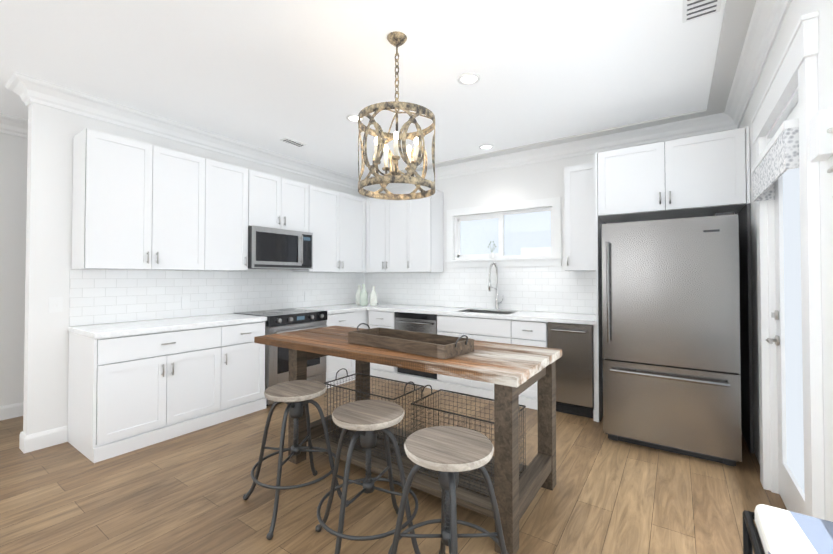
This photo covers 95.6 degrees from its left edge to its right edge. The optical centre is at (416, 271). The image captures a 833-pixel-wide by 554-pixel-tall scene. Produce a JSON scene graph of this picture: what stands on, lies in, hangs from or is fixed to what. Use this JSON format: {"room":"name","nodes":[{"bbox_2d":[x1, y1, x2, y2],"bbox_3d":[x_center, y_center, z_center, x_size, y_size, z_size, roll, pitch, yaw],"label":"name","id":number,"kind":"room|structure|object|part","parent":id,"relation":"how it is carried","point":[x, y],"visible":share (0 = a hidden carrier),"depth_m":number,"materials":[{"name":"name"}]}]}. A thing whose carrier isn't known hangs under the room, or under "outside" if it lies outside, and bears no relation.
{"room":"kitchen","nodes":[
{"label":"kitchen","id":0,"kind":"room"},
{"bbox_2d":[0,133,27,405],"bbox_3d":[-3.932,-0.030,3.382,0.120,2.780,7.650,-1,-1,35],"label":"wall","id":1,"kind":"structure","parent":0,"point":[13,180],"depth_m":3.52,"materials":[{"name":"white paint"}]},
{"bbox_2d":[0,402,23,420],"bbox_3d":[-3.876,1.296,3.323,0.016,0.125,7.650,-1,-1,35],"label":"baseboard","id":2,"kind":"structure","parent":1,"relation":"attached to","point":[13,410],"depth_m":3.49,"materials":[{"name":"white paint"}]},
{"bbox_2d":[0,113,27,138],"bbox_3d":[-3.838,-1.346,3.337,0.108,0.149,7.650,-1,-1,35],"label":"crown molding","id":3,"kind":"structure","parent":1,"relation":"attached to","point":[11,125],"depth_m":3.50,"materials":[{"name":"white paint"}]},
{"bbox_2d":[23,102,363,436],"bbox_3d":[-1.911,-0.015,4.392,0.120,2.780,3.693,-1,-1,35],"label":"wall","id":4,"kind":"structure","parent":0,"point":[52,132],"depth_m":2.94,"materials":[{"name":"white paint"}]},
{"bbox_2d":[19,426,67,450],"bbox_3d":[-1.964,1.313,4.397,0.036,0.125,3.709,-1,-1,35],"label":"baseboard","id":5,"kind":"structure","parent":4,"relation":"attached to","point":[40,440],"depth_m":2.88,"materials":[{"name":"white paint"}]},
{"bbox_2d":[72,128,214,270],"bbox_3d":[-2.369,-0.546,3.332,0.323,1.070,0.938,-1,-1,35],"label":"upper cabinet","id":6,"kind":"object","parent":4,"relation":"attached to","point":[137,205],"depth_m":3.15,"materials":[{"name":"white paint"}]},
{"bbox_2d":[8,72,363,189],"bbox_3d":[-1.886,-1.332,4.256,0.118,0.149,3.681,-1,-1,35],"label":"crown molding","id":7,"kind":"structure","parent":4,"relation":"attached to","point":[30,89],"depth_m":3.48,"materials":[{"name":"white paint"}]},
{"bbox_2d":[69,269,363,325],"bbox_3d":[-1.794,0.235,4.446,0.006,0.457,3.464,-1,-1,35],"label":"tile backsplash","id":8,"kind":"structure","parent":4,"relation":"attached to","point":[104,296],"depth_m":3.79,"materials":[{"name":"white tile"}]},
{"bbox_2d":[211,161,254,270],"bbox_3d":[-2.011,-0.538,3.851,0.323,1.070,0.560,-1,-1,35],"label":"upper cabinet","id":9,"kind":"object","parent":4,"relation":"attached to","point":[234,185],"depth_m":3.81,"materials":[{"name":"white paint"}]},
{"bbox_2d":[255,171,302,231],"bbox_3d":[-1.663,-0.767,4.359,0.323,0.598,0.786,-1,-1,35],"label":"upper cabinet","id":10,"kind":"object","parent":4,"relation":"attached to","point":[278,200],"depth_m":4.24,"materials":[{"name":"white paint"}]},
{"bbox_2d":[248,226,312,269],"bbox_3d":[-1.610,-0.245,4.315,0.444,0.438,0.780,-1,-1,35],"label":"over-the-range microwave","id":11,"kind":"object","parent":10,"relation":"attached to","point":[272,248],"visible":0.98,"depth_m":4.16,"materials":[{"name":"silver metal"}]},
{"bbox_2d":[292,183,366,272],"bbox_3d":[-1.137,-0.520,5.063,0.386,1.070,1.100,-1,-1,35],"label":"upper cabinet","id":12,"kind":"object","parent":4,"relation":"attached to","point":[337,221],"depth_m":4.95,"materials":[{"name":"white paint"}]},
{"bbox_2d":[0,0,725,179],"bbox_3d":[-1.559,-1.495,1.842,5.800,0.100,7.770,-1,-1,35],"label":"ceiling","id":13,"kind":"structure","parent":0,"point":[270,74],"depth_m":2.62,"materials":[{"name":"white paint"}]},
{"bbox_2d":[280,137,306,146],"bbox_3d":[-1.341,-1.401,4.114,0.120,0.015,0.260,-1,-1,35],"label":"ceiling vent","id":14,"kind":"object","parent":13,"relation":"in","point":[288,140],"depth_m":4.10,"materials":[{"name":"white metal"}]},
{"bbox_2d":[346,114,364,121],"bbox_3d":[-0.565,-1.412,3.494,0.169,0.011,0.169,0,-1,26],"label":"recessed light","id":15,"kind":"object","parent":13,"relation":"in","point":[352,117],"depth_m":3.49,"materials":[{"name":"white paint"}]},
{"bbox_2d":[358,31,434,199],"bbox_3d":[-0.120,-0.959,2.317,0.472,0.954,0.472,-1,-1,35],"label":"drum chandelier","id":16,"kind":"object","parent":13,"relation":"hanging from","point":[396,39],"visible":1,"depth_m":2.22,"materials":[{"name":"metal"}]},
{"bbox_2d":[457,72,480,84],"bbox_3d":[0.389,-1.423,2.799,0.169,0.011,0.169,0,-1,29],"label":"recessed light","id":17,"kind":"object","parent":13,"relation":"in","point":[470,78],"depth_m":2.79,"materials":[{"name":"white paint"}]},
{"bbox_2d":[479,144,493,149],"bbox_3d":[0.789,-1.401,4.260,0.169,0.011,0.169,0,-1,26],"label":"recessed light","id":18,"kind":"object","parent":13,"relation":"in","point":[485,146],"depth_m":4.25,"materials":[{"name":"white paint"}]},
{"bbox_2d":[369,0,755,177],"bbox_3d":[-1.145,-1.441,1.482,4.470,0.017,7.650,-1,-1,35],"label":"ceiling trim","id":19,"kind":"structure","parent":13,"relation":"attached to","point":[737,16],"depth_m":2.88,"materials":[{"name":"white paint"}]},
{"bbox_2d":[682,0,721,22],"bbox_3d":[1.509,-1.434,1.992,0.170,0.015,0.330,-1,-1,35],"label":"ceiling vent","id":20,"kind":"object","parent":13,"relation":"in","point":[693,10],"depth_m":2.05,"materials":[{"name":"white metal"}]},
{"bbox_2d":[0,377,786,553],"bbox_3d":[-1.559,1.385,1.797,5.800,0.100,7.770,-1,-1,35],"label":"floor","id":21,"kind":"structure","parent":0,"point":[183,494],"depth_m":2.23,"materials":[{"name":"brown wood"}]},
{"bbox_2d":[67,326,230,462],"bbox_3d":[-2.250,0.922,3.226,0.613,0.870,0.957,-1,-1,35],"label":"base cabinet","id":22,"kind":"object","parent":21,"relation":"on","point":[135,385],"depth_m":2.94,"materials":[{"name":"white paint"}]},
{"bbox_2d":[68,314,266,337],"bbox_3d":[-2.134,0.469,3.389,0.627,0.038,1.360,-1,-1,35],"label":"countertop","id":23,"kind":"structure","parent":22,"relation":"on","point":[111,330],"depth_m":3.16,"materials":[{"name":"white stone"}]},
{"bbox_2d":[231,322,265,418],"bbox_3d":[-1.899,0.930,3.735,0.613,0.870,0.514,-1,-1,35],"label":"base cabinet","id":24,"kind":"object","parent":21,"relation":"on","point":[247,356],"depth_m":3.61,"materials":[{"name":"white paint"}]},
{"bbox_2d":[234,308,326,405],"bbox_3d":[-1.493,0.914,4.231,0.711,0.917,0.756,-1,-1,35],"label":"range oven","id":25,"kind":"object","parent":21,"relation":"on","point":[277,358],"visible":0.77,"depth_m":3.94,"materials":[{"name":"silver metal"}]},
{"bbox_2d":[243,380,348,539],"bbox_3d":[-0.699,1.008,2.188,0.475,0.665,0.475,1,-1,-38],"label":"stool","id":26,"kind":"object","parent":21,"relation":"on","point":[295,396],"visible":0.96,"depth_m":2.16,"materials":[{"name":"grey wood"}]},
{"bbox_2d":[324,310,354,387],"bbox_3d":[-1.179,0.946,4.780,0.613,0.870,0.498,-1,-1,35],"label":"base cabinet","id":27,"kind":"object","parent":21,"relation":"on","point":[333,364],"depth_m":4.60,"materials":[{"name":"white paint"}]},
{"bbox_2d":[297,303,394,313],"bbox_3d":[-0.934,0.496,5.130,0.627,0.038,1.340,-1,-1,35],"label":"countertop","id":28,"kind":"structure","parent":27,"relation":"on","point":[346,308],"depth_m":4.87,"materials":[{"name":"white stone"}]},
{"bbox_2d":[370,286,376,305],"bbox_3d":[-0.587,0.341,5.170,0.099,0.270,0.099,0,-1,26],"label":"ceramic bottle","id":29,"kind":"object","parent":28,"relation":"on","point":[373,295],"depth_m":5.13,"materials":[{"name":"white ceramic"}]},
{"bbox_2d":[315,400,420,553],"bbox_3d":[-0.231,1.003,1.809,0.474,0.665,0.474,0,-1,-18],"label":"stool","id":30,"kind":"object","parent":21,"relation":"on","point":[367,421],"visible":0.96,"depth_m":1.76,"materials":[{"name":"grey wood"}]},
{"bbox_2d":[367,310,414,381],"bbox_3d":[-0.286,0.951,5.117,0.444,0.870,0.613,-1,-1,35],"label":"base cabinet","id":31,"kind":"object","parent":21,"relation":"on","point":[375,318],"depth_m":4.84,"materials":[{"name":"white paint"}]},
{"bbox_2d":[395,312,437,378],"bbox_3d":[0.125,0.896,4.776,0.614,0.766,0.626,-1,-1,35],"label":"dishwasher","id":32,"kind":"object","parent":31,"relation":"in","point":[419,322],"visible":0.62,"depth_m":4.56,"materials":[{"name":"silver metal"}]},
{"bbox_2d":[367,306,474,313],"bbox_3d":[0.039,0.492,4.892,1.245,0.038,0.627,-1,-1,35],"label":"countertop","id":33,"kind":"structure","parent":31,"relation":"on","point":[408,309],"depth_m":4.76,"materials":[{"name":"white stone"}]},
{"bbox_2d":[254,326,561,553],"bbox_3d":[-0.159,0.923,2.637,2.067,0.851,0.826,-1,-1,35],"label":"island table","id":34,"kind":"object","parent":21,"relation":"on","point":[511,372],"visible":0.81,"depth_m":2.21,"materials":[{"name":"brown wood"}]},
{"bbox_2d":[324,368,423,463],"bbox_3d":[-0.311,0.986,2.716,0.648,0.480,0.358,-1,-1,35],"label":"wire basket","id":35,"kind":"object","parent":34,"relation":"on","point":[373,395],"visible":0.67,"depth_m":2.68,"materials":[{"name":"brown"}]},
{"bbox_2d":[348,323,473,358],"bbox_3d":[-0.061,0.432,2.462,0.887,0.120,0.300,-1,-1,41],"label":"wood tray","id":36,"kind":"object","parent":34,"relation":"on","point":[433,345],"visible":1,"depth_m":2.38,"materials":[{"name":"brown wood"}]},
{"bbox_2d":[411,385,525,497],"bbox_3d":[0.311,0.979,2.288,0.598,0.480,0.357,-1,-1,35],"label":"wire basket","id":37,"kind":"object","parent":34,"relation":"on","point":[438,410],"visible":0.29,"depth_m":2.27,"materials":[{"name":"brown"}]},
{"bbox_2d":[388,426,507,553],"bbox_3d":[0.125,0.997,1.462,0.474,0.665,0.474,1,-1,-44],"label":"stool","id":38,"kind":"object","parent":21,"relation":"on","point":[448,453],"visible":1,"depth_m":1.45,"materials":[{"name":"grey wood"}]},
{"bbox_2d":[435,326,518,400],"bbox_3d":[0.802,1.030,4.366,0.959,0.690,0.613,-1,-1,35],"label":"base cabinet","id":39,"kind":"object","parent":21,"relation":"on","point":[455,384],"depth_m":4.14,"materials":[{"name":"white paint"}]},
{"bbox_2d":[503,318,562,409],"bbox_3d":[1.269,0.935,4.045,0.422,0.870,0.613,-1,-1,35],"label":"base cabinet","id":40,"kind":"object","parent":21,"relation":"on","point":[528,333],"depth_m":3.77,"materials":[{"name":"white paint"}]},
{"bbox_2d":[503,310,601,325],"bbox_3d":[1.441,0.477,3.926,0.880,0.038,0.627,-1,-1,35],"label":"countertop","id":41,"kind":"structure","parent":40,"relation":"on","point":[520,316],"depth_m":3.78,"materials":[{"name":"white stone"}]},
{"bbox_2d":[471,310,514,313],"bbox_3d":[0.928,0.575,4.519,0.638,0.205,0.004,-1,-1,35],"label":"sink","id":42,"kind":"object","parent":41,"relation":"in","point":[472,311],"depth_m":4.48,"materials":[{"name":"grey metal"}]},
{"bbox_2d":[487,262,503,309],"bbox_3d":[0.936,0.177,4.447,0.119,0.575,0.271,-1,-1,35],"label":"spring faucet","id":43,"kind":"object","parent":41,"relation":"on","point":[490,287],"visible":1,"depth_m":4.52,"materials":[{"name":"silver metal"}]},
{"bbox_2d":[547,322,593,417],"bbox_3d":[1.586,0.932,3.769,0.406,0.868,0.625,-1,-1,35],"label":"dishwasher","id":44,"kind":"object","parent":21,"relation":"on","point":[574,377],"visible":0.67,"depth_m":3.54,"materials":[{"name":"silver metal"}]},
{"bbox_2d":[602,212,741,465],"bbox_3d":[2.048,0.480,3.091,0.837,1.750,0.928,-1,-1,35],"label":"refrigerator","id":45,"kind":"object","parent":21,"relation":"on","point":[671,333],"visible":1,"depth_m":2.73,"materials":[{"name":"silver metal"}]},
{"bbox_2d":[743,504,832,553],"bbox_3d":[0.915,0.992,0.787,0.283,0.655,0.651,-1,-1,35],"label":"seat","id":46,"kind":"object","parent":21,"relation":"on","point":[775,530],"visible":1,"depth_m":0.98,"materials":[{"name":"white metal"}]},
{"bbox_3d":[0.914,1.014,0.787,0.282,0.611,0.651,-1,-1,35],"label":"bench frame","id":47,"kind":"part","parent":46,"relation":"part of","materials":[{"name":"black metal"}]},
{"bbox_2d":[455,310,502,333],"bbox_3d":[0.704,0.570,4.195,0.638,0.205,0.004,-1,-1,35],"label":"base cabinet","id":48,"kind":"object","parent":0,"relation":"attached to","point":[463,321],"depth_m":4.09,"materials":[{"name":"white wood"}]},
{"bbox_2d":[364,129,733,314],"bbox_3d":[0.612,-0.006,4.968,5.800,2.780,0.120,-1,-1,35],"label":"wall","id":49,"kind":"structure","parent":0,"point":[539,180],"depth_m":4.58,"materials":[{"name":"white paint"}]},
{"bbox_2d":[367,192,410,272],"bbox_3d":[-0.337,-0.516,5.315,0.812,1.070,0.383,-1,-1,35],"label":"upper cabinet","id":50,"kind":"object","parent":49,"relation":"attached to","point":[388,221],"depth_m":5.19,"materials":[{"name":"white paint"}]},
{"bbox_2d":[411,189,442,272],"bbox_3d":[0.092,-0.520,5.056,0.425,1.070,0.323,-1,-1,35],"label":"upper cabinet","id":51,"kind":"object","parent":49,"relation":"attached to","point":[426,213],"depth_m":4.91,"materials":[{"name":"white paint"}]},
{"bbox_2d":[364,266,595,313],"bbox_3d":[0.586,0.213,4.905,3.392,0.516,0.006,-1,-1,35],"label":"tile backsplash","id":52,"kind":"structure","parent":49,"relation":"attached to","point":[548,288],"depth_m":4.65,"materials":[{"name":"white tile"}]},
{"bbox_2d":[445,197,561,267],"bbox_3d":[1.027,-0.436,4.643,1.480,0.770,0.135,-1,-1,35],"label":"window","id":53,"kind":"structure","parent":49,"relation":"in","point":[553,258],"depth_m":4.62,"materials":[{"name":"white paint"}]},
{"bbox_2d":[488,241,495,258],"bbox_3d":[0.937,-0.263,4.687,0.118,0.219,0.058,-1,-1,35],"label":"vase","id":54,"kind":"object","parent":53,"relation":"on","point":[491,255],"visible":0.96,"depth_m":4.67,"materials":[{"name":"white ceramic"}]},
{"bbox_2d":[364,113,723,190],"bbox_3d":[0.942,-1.326,4.623,4.340,0.149,0.108,-1,-1,35],"label":"crown molding","id":55,"kind":"structure","parent":49,"relation":"attached to","point":[708,124],"depth_m":4.05,"materials":[{"name":"white paint"}]},
{"bbox_2d":[564,162,606,273],"bbox_3d":[1.749,-0.537,3.914,0.338,1.070,0.323,-1,-1,35],"label":"upper cabinet","id":56,"kind":"object","parent":49,"relation":"attached to","point":[583,231],"depth_m":3.79,"materials":[{"name":"white paint"}]},
{"bbox_2d":[595,126,750,223],"bbox_3d":[2.250,-0.791,3.388,1.046,0.580,0.627,-1,-1,35],"label":"upper cabinet","id":57,"kind":"object","parent":49,"relation":"attached to","point":[705,175],"depth_m":3.11,"materials":[{"name":"white paint"}]},
{"bbox_2d":[738,0,832,521],"bbox_3d":[0.745,-0.081,0.158,0.120,2.780,7.650,-1,-1,35],"label":"wall","id":58,"kind":"structure","parent":0,"point":[797,9],"depth_m":1.45,"materials":[{"name":"white paint"}]},
{"bbox_2d":[720,0,791,130],"bbox_3d":[0.651,-1.394,0.244,0.108,0.149,7.650,-1,-1,35],"label":"crown molding","id":59,"kind":"structure","parent":58,"relation":"attached to","point":[767,19],"depth_m":2.38,"materials":[{"name":"white paint"}]},
{"bbox_2d":[766,103,804,514],"bbox_3d":[1.922,0.252,1.929,0.102,2.146,0.888,-1,-1,35],"label":"door","id":60,"kind":"structure","parent":58,"relation":"in","point":[786,314],"depth_m":2.08,"materials":[{"name":"white paint"}]},
{"bbox_2d":[751,118,798,201],"bbox_3d":[1.886,-0.543,1.967,0.104,0.210,0.870,-1,-1,35],"label":"valance","id":61,"kind":"object","parent":60,"relation":"attached to","point":[777,158],"visible":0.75,"depth_m":1.80,"materials":[{"name":"white fabric"}]},
{"bbox_2d":[751,11,824,519],"bbox_3d":[1.933,0.167,1.923,0.171,2.340,1.210,-1,-1,35],"label":"door frame","id":62,"kind":"structure","parent":58,"relation":"attached to","point":[793,82],"depth_m":1.56,"materials":[{"name":"white paint"}]},
{"bbox_2d":[810,108,832,161],"bbox_3d":[1.477,-0.492,1.373,0.044,0.160,0.110,-1,-1,35],"label":"door chime","id":63,"kind":"object","parent":58,"relation":"attached to","point":[821,139],"visible":0.98,"depth_m":1.34,"materials":[{"name":"white plastic"}]},
{"bbox_2d":[827,127,832,197],"bbox_3d":[1.160,-0.333,0.913,0.051,0.914,0.902,-1,-1,35],"label":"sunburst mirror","id":64,"kind":"object","parent":58,"relation":"attached to","point":[830,169],"visible":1,"depth_m":1.26,"materials":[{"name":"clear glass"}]},
{"label":"outside","id":65,"kind":"structure","parent":0,"visible":0},
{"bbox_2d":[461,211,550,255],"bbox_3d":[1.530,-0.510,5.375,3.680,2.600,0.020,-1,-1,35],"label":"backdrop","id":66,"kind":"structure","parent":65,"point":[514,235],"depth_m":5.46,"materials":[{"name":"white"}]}
]}

